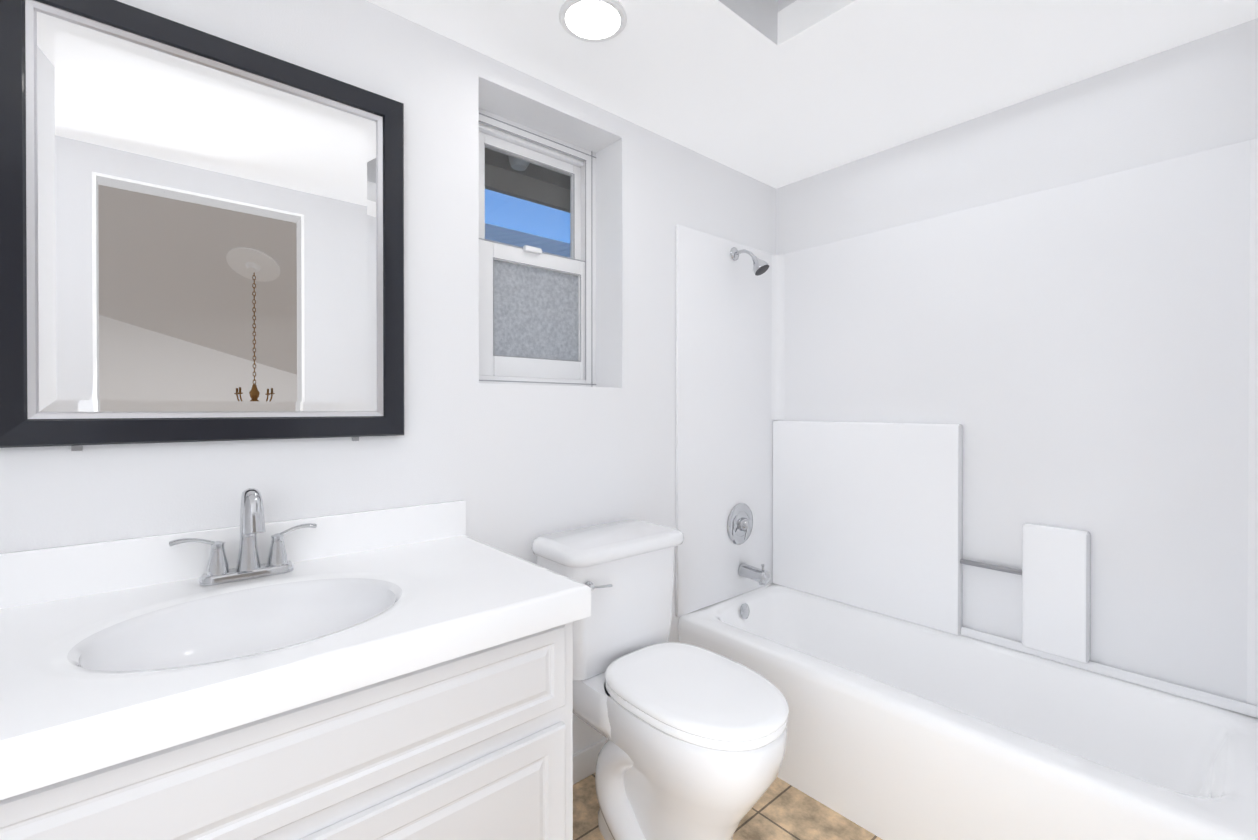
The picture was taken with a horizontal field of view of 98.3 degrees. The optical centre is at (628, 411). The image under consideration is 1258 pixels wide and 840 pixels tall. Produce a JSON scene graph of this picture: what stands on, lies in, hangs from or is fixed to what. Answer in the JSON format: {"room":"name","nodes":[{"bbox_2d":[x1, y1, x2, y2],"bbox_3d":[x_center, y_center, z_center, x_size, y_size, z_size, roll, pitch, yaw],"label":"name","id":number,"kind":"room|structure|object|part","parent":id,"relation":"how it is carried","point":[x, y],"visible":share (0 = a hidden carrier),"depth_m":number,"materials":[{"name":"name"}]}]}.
{"room":"bathroom","nodes":[
{"label":"bathroom","id":0,"kind":"room"},
{"bbox_2d":[0,0,775,754],"bbox_3d":[-0.397,0.101,1.919,3.050,2.440,0.240,0,0,-41],"label":"wall","id":1,"kind":"structure","parent":0,"point":[518,468],"depth_m":1.65,"materials":[{"name":"white paint"}]},
{"bbox_2d":[0,0,403,450],"bbox_3d":[-0.923,-0.388,1.275,0.766,0.936,0.034,0,0,-41],"label":"mirror","id":2,"kind":"object","parent":1,"relation":"attached to","point":[201,236],"visible":1,"depth_m":1.22,"materials":[{"name":"black mirror"}]},
{"bbox_2d":[0,500,465,608],"bbox_3d":[-0.934,0.325,1.278,1.152,0.106,0.019,0,0,-41],"label":"backsplash","id":3,"kind":"structure","parent":1,"relation":"attached to","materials":[{"name":"white stone"}]},
{"bbox_2d":[479,108,595,386],"bbox_3d":[-0.377,-0.567,2.037,0.586,0.954,0.070,0,0,-41],"label":"window","id":4,"kind":"structure","parent":1,"relation":"in","point":[518,140],"depth_m":2.04,"materials":[{"name":"white plastic"}]},
{"bbox_3d":[-0.373,-0.768,2.054,0.380,0.347,0.004,0,0,-41],"label":"glass","id":5,"kind":"part","parent":4,"relation":"part of","materials":[{"name":"clear glass"}]},
{"bbox_3d":[-0.384,-0.768,2.044,0.486,0.427,0.025,0,0,-41],"label":"upper window sash","id":6,"kind":"part","parent":4,"relation":"part of","materials":[{"name":"white plastic"}]},
{"bbox_3d":[-0.367,-0.360,2.027,0.486,0.470,0.028,0,0,-41],"label":"lower window sash","id":7,"kind":"part","parent":4,"relation":"part of","materials":[{"name":"white plastic"}]},
{"bbox_2d":[523,245,541,253],"bbox_3d":[-0.355,-0.595,2.004,0.070,0.020,0.020,0,0,-41],"label":"window latch","id":8,"kind":"object","parent":4,"relation":"attached to","point":[531,249],"depth_m":1.99,"materials":[{"name":"white plastic"}]},
{"bbox_3d":[-0.344,-0.369,2.048,0.373,0.338,0.005,0,0,-41],"label":"frosted lower window glass","id":9,"kind":"part","parent":4,"relation":"part of","materials":[{"name":"grey glass"}]},
{"bbox_2d":[479,113,595,386],"bbox_3d":[-0.364,-0.567,2.023,0.586,0.954,0.035,0,0,-41],"label":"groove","id":10,"kind":"object","parent":4,"relation":"attached to","point":[591,384],"visible":0.71,"depth_m":2.12,"materials":[{"name":"grey"}]},
{"bbox_2d":[573,738,607,784],"bbox_3d":[-0.147,1.270,1.974,0.933,0.100,0.014,0,0,-41],"label":"baseboard","id":11,"kind":"structure","parent":1,"relation":"attached to","point":[584,763],"depth_m":1.96,"materials":[{"name":"white wood"}]},
{"bbox_2d":[573,773,882,839],"bbox_3d":[0.180,1.349,1.261,3.050,0.050,2.000,0,0,-41],"label":"floor","id":12,"kind":"structure","parent":0,"point":[781,810],"depth_m":1.76,"materials":[{"name":"tile"}]},
{"bbox_2d":[0,488,590,839],"bbox_3d":[-0.728,0.748,1.044,1.152,1.154,0.645,0,0,-41],"label":"bathroom vanity","id":13,"kind":"object","parent":12,"relation":"on","point":[402,673],"visible":1,"depth_m":0.98,"materials":[{"name":"white"}]},
{"bbox_2d":[169,488,316,585],"bbox_3d":[-0.837,0.273,1.204,0.276,0.206,0.141,0,0,-41],"label":"faucet","id":14,"kind":"object","parent":13,"relation":"on","point":[278,571],"depth_m":1.21,"materials":[{"name":"silver metal"}]},
{"bbox_3d":[-0.543,0.548,0.827,1.065,0.176,0.018,0,0,-41],"label":"drawer","id":15,"kind":"part","parent":13,"relation":"part of","materials":[{"name":"white wood"}]},
{"bbox_3d":[-0.334,0.933,1.011,0.511,0.515,0.018,0,0,-41],"label":"door","id":16,"kind":"part","parent":13,"relation":"part of","materials":[{"name":"white wood"}]},
{"bbox_2d":[531,520,788,839],"bbox_3d":[0.100,0.871,1.656,0.496,0.914,0.813,0,0,-41],"label":"toilet","id":17,"kind":"object","parent":12,"relation":"on","point":[694,747],"visible":0.94,"depth_m":1.56,"materials":[{"name":"white ceramic"}]},
{"bbox_3d":[-0.092,0.526,1.651,0.090,0.028,0.028,0,0,-41],"label":"lever","id":18,"kind":"part","parent":17,"relation":"part of","materials":[{"name":"silver metal"}]},
{"bbox_3d":[-0.071,0.649,1.851,0.456,0.368,0.245,0,0,-41],"label":"tank","id":19,"kind":"part","parent":17,"relation":"part of","materials":[{"name":"white ceramic"}]},
{"bbox_3d":[-0.062,0.439,1.840,0.496,0.051,0.283,0,0,-41],"label":"tank lid","id":20,"kind":"part","parent":17,"relation":"part of","materials":[{"name":"white ceramic"}]},
{"bbox_3d":[0.154,1.072,1.595,0.388,0.500,0.640,0,0,-41],"label":"bowl","id":21,"kind":"part","parent":17,"relation":"part of","materials":[{"name":"white ceramic"}]},
{"bbox_3d":[0.189,0.809,1.553,0.380,0.022,0.532,0,0,-41],"label":"seat","id":22,"kind":"part","parent":17,"relation":"part of","materials":[{"name":"white plastic"}]},
{"bbox_3d":[0.191,0.780,1.551,0.386,0.030,0.536,0,0,-41],"label":"seat lid","id":23,"kind":"part","parent":17,"relation":"part of","materials":[{"name":"white plastic"}]},
{"bbox_2d":[678,583,1257,839],"bbox_3d":[1.009,1.091,1.901,0.712,0.460,1.634,0,0,-41],"label":"bathtub","id":24,"kind":"object","parent":12,"relation":"on","point":[898,729],"visible":0.94,"depth_m":1.69,"materials":[{"name":"white ceramic"}]},
{"bbox_2d":[367,0,1257,187],"bbox_3d":[0.180,-1.166,1.249,3.050,0.100,2.000,0,0,-41],"label":"ceiling","id":25,"kind":"structure","parent":0,"point":[823,86],"depth_m":1.73,"materials":[{"name":"white paint"}]},
{"bbox_2d":[559,0,626,42],"bbox_3d":[-0.102,-1.111,1.543,0.194,0.012,0.194,0,0,-41],"label":"recessed light","id":26,"kind":"object","parent":25,"relation":"in","point":[594,21],"visible":1,"depth_m":1.54,"materials":[{"name":"white plastic"}]},
{"bbox_2d":[778,0,796,11],"bbox_3d":[0.524,-1.616,1.197,0.604,0.800,0.894,0,0,-41],"label":"skylight well","id":27,"kind":"object","parent":25,"relation":"attached to","point":[782,4],"visible":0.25,"depth_m":1.65,"materials":[{"name":"white paint"}]},
{"bbox_2d":[718,0,777,44],"bbox_3d":[0.264,-1.568,1.497,0.504,0.899,0.002,0,0,-41],"label":"skylight well","id":28,"kind":"object","parent":27,"relation":"attached to","point":[760,16],"visible":1,"depth_m":1.61,"materials":[{"name":"white paint"}]},
{"bbox_2d":[776,18,1257,254],"bbox_3d":[1.325,0.099,2.171,0.120,2.440,1.640,0,0,-41],"label":"wall","id":29,"kind":"structure","parent":0,"point":[1195,96],"depth_m":1.90,"materials":[{"name":"white paint"}]},
{"bbox_2d":[676,139,1252,704],"bbox_3d":[1.005,0.042,1.893,0.726,1.633,1.639,0,0,-41],"label":"shower surround","id":30,"kind":"structure","parent":29,"relation":"attached to","point":[1074,355],"depth_m":1.91,"materials":[{"name":"white plastic"}]},
{"bbox_2d":[727,503,752,544],"bbox_3d":[0.537,0.523,2.508,0.192,0.192,0.063,0,0,-41],"label":"tub valve","id":31,"kind":"object","parent":30,"relation":"attached to","point":[739,524],"visible":1,"depth_m":2.50,"materials":[{"name":"silver metal"}]},
{"bbox_2d":[730,247,768,275],"bbox_3d":[0.547,-0.678,2.441,0.072,0.147,0.174,0,0,-45],"label":"shower head","id":32,"kind":"object","parent":30,"relation":"attached to","point":[760,267],"visible":1,"depth_m":2.41},
{"bbox_2d":[738,563,769,584],"bbox_3d":[0.576,0.736,2.494,0.070,0.091,0.141,0,0,-41],"label":"tub spout","id":33,"kind":"object","parent":30,"relation":"attached to","point":[761,576],"visible":1,"depth_m":2.47,"materials":[{"name":"silver metal"}]},
{"bbox_2d":[771,254,784,419],"bbox_3d":[0.737,-0.367,2.691,0.045,0.818,0.045,0,0,-41],"label":"cove","id":34,"kind":"object","parent":30,"relation":"attached to","point":[778,338],"visible":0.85,"depth_m":2.70,"materials":[{"name":"white plastic"}]},
{"bbox_2d":[772,420,962,634],"bbox_3d":[0.998,0.451,2.397,0.044,0.810,0.837,0,0,-41],"label":"panel","id":35,"kind":"object","parent":30,"relation":"attached to","point":[867,516],"depth_m":2.31,"materials":[{"name":"white plastic"}]},
{"bbox_2d":[960,559,1021,574],"bbox_3d":[1.332,0.572,2.004,0.019,0.019,0.225,0,0,-41],"label":"towel bar","id":36,"kind":"object","parent":35,"relation":"attached to","point":[992,567],"visible":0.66,"depth_m":2.00,"materials":[{"name":"silver metal"}]},
{"bbox_2d":[1022,523,1090,662],"bbox_3d":[1.460,0.613,1.864,0.048,0.435,0.185,0,0,-41],"label":"block","id":37,"kind":"object","parent":30,"relation":"attached to","point":[1056,591],"visible":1,"depth_m":1.84,"materials":[{"name":"white plastic"}]},
{"bbox_2d":[960,626,1257,717],"bbox_3d":[1.256,0.842,2.115,0.027,0.032,1.604,0,0,-41],"label":"ledge","id":38,"kind":"object","parent":30,"relation":"attached to","point":[1237,706],"visible":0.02,"depth_m":1.72,"materials":[{"name":"white"}]},
{"bbox_2d":[1247,138,1257,705],"bbox_3d":[1.761,0.030,1.517,0.045,1.601,0.045,0,0,-41],"label":"cove","id":39,"kind":"object","parent":30,"relation":"attached to","point":[1252,650],"visible":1,"depth_m":1.54,"materials":[{"name":"white plastic"}]},
{"label":"outside","id":40,"kind":"structure","parent":0,"visible":0},
{"bbox_2d":[485,148,569,189],"bbox_3d":[-0.349,-1.242,2.550,5.000,0.040,0.660,0,0,-41],"label":"roof eave","id":41,"kind":"object","parent":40,"point":[502,162],"depth_m":2.76,"materials":[{"name":"beige paint"}]},
{"bbox_2d":[509,156,528,170],"bbox_3d":[-0.529,-1.195,2.620,0.100,0.055,0.100,0,0,-41],"label":"light","id":42,"kind":"object","parent":41,"relation":"attached to","point":[512,162],"depth_m":2.60,"materials":[{"name":"white"}]},
{"bbox_2d":[485,163,569,212],"bbox_3d":[-0.579,-1.259,2.814,5.000,0.290,0.040,0,0,-41],"label":"roof fascia","id":43,"kind":"object","parent":41,"relation":"attached to","point":[542,189],"depth_m":2.83,"materials":[{"name":"beige paint"}]},
{"bbox_2d":[485,223,569,258],"bbox_3d":[-2.240,-1.726,6.245,13.000,1.150,4.800,0,0,-41],"label":"roof","id":44,"kind":"structure","parent":40,"point":[562,247],"depth_m":6.22,"materials":[{"name":"tile"}]}
]}

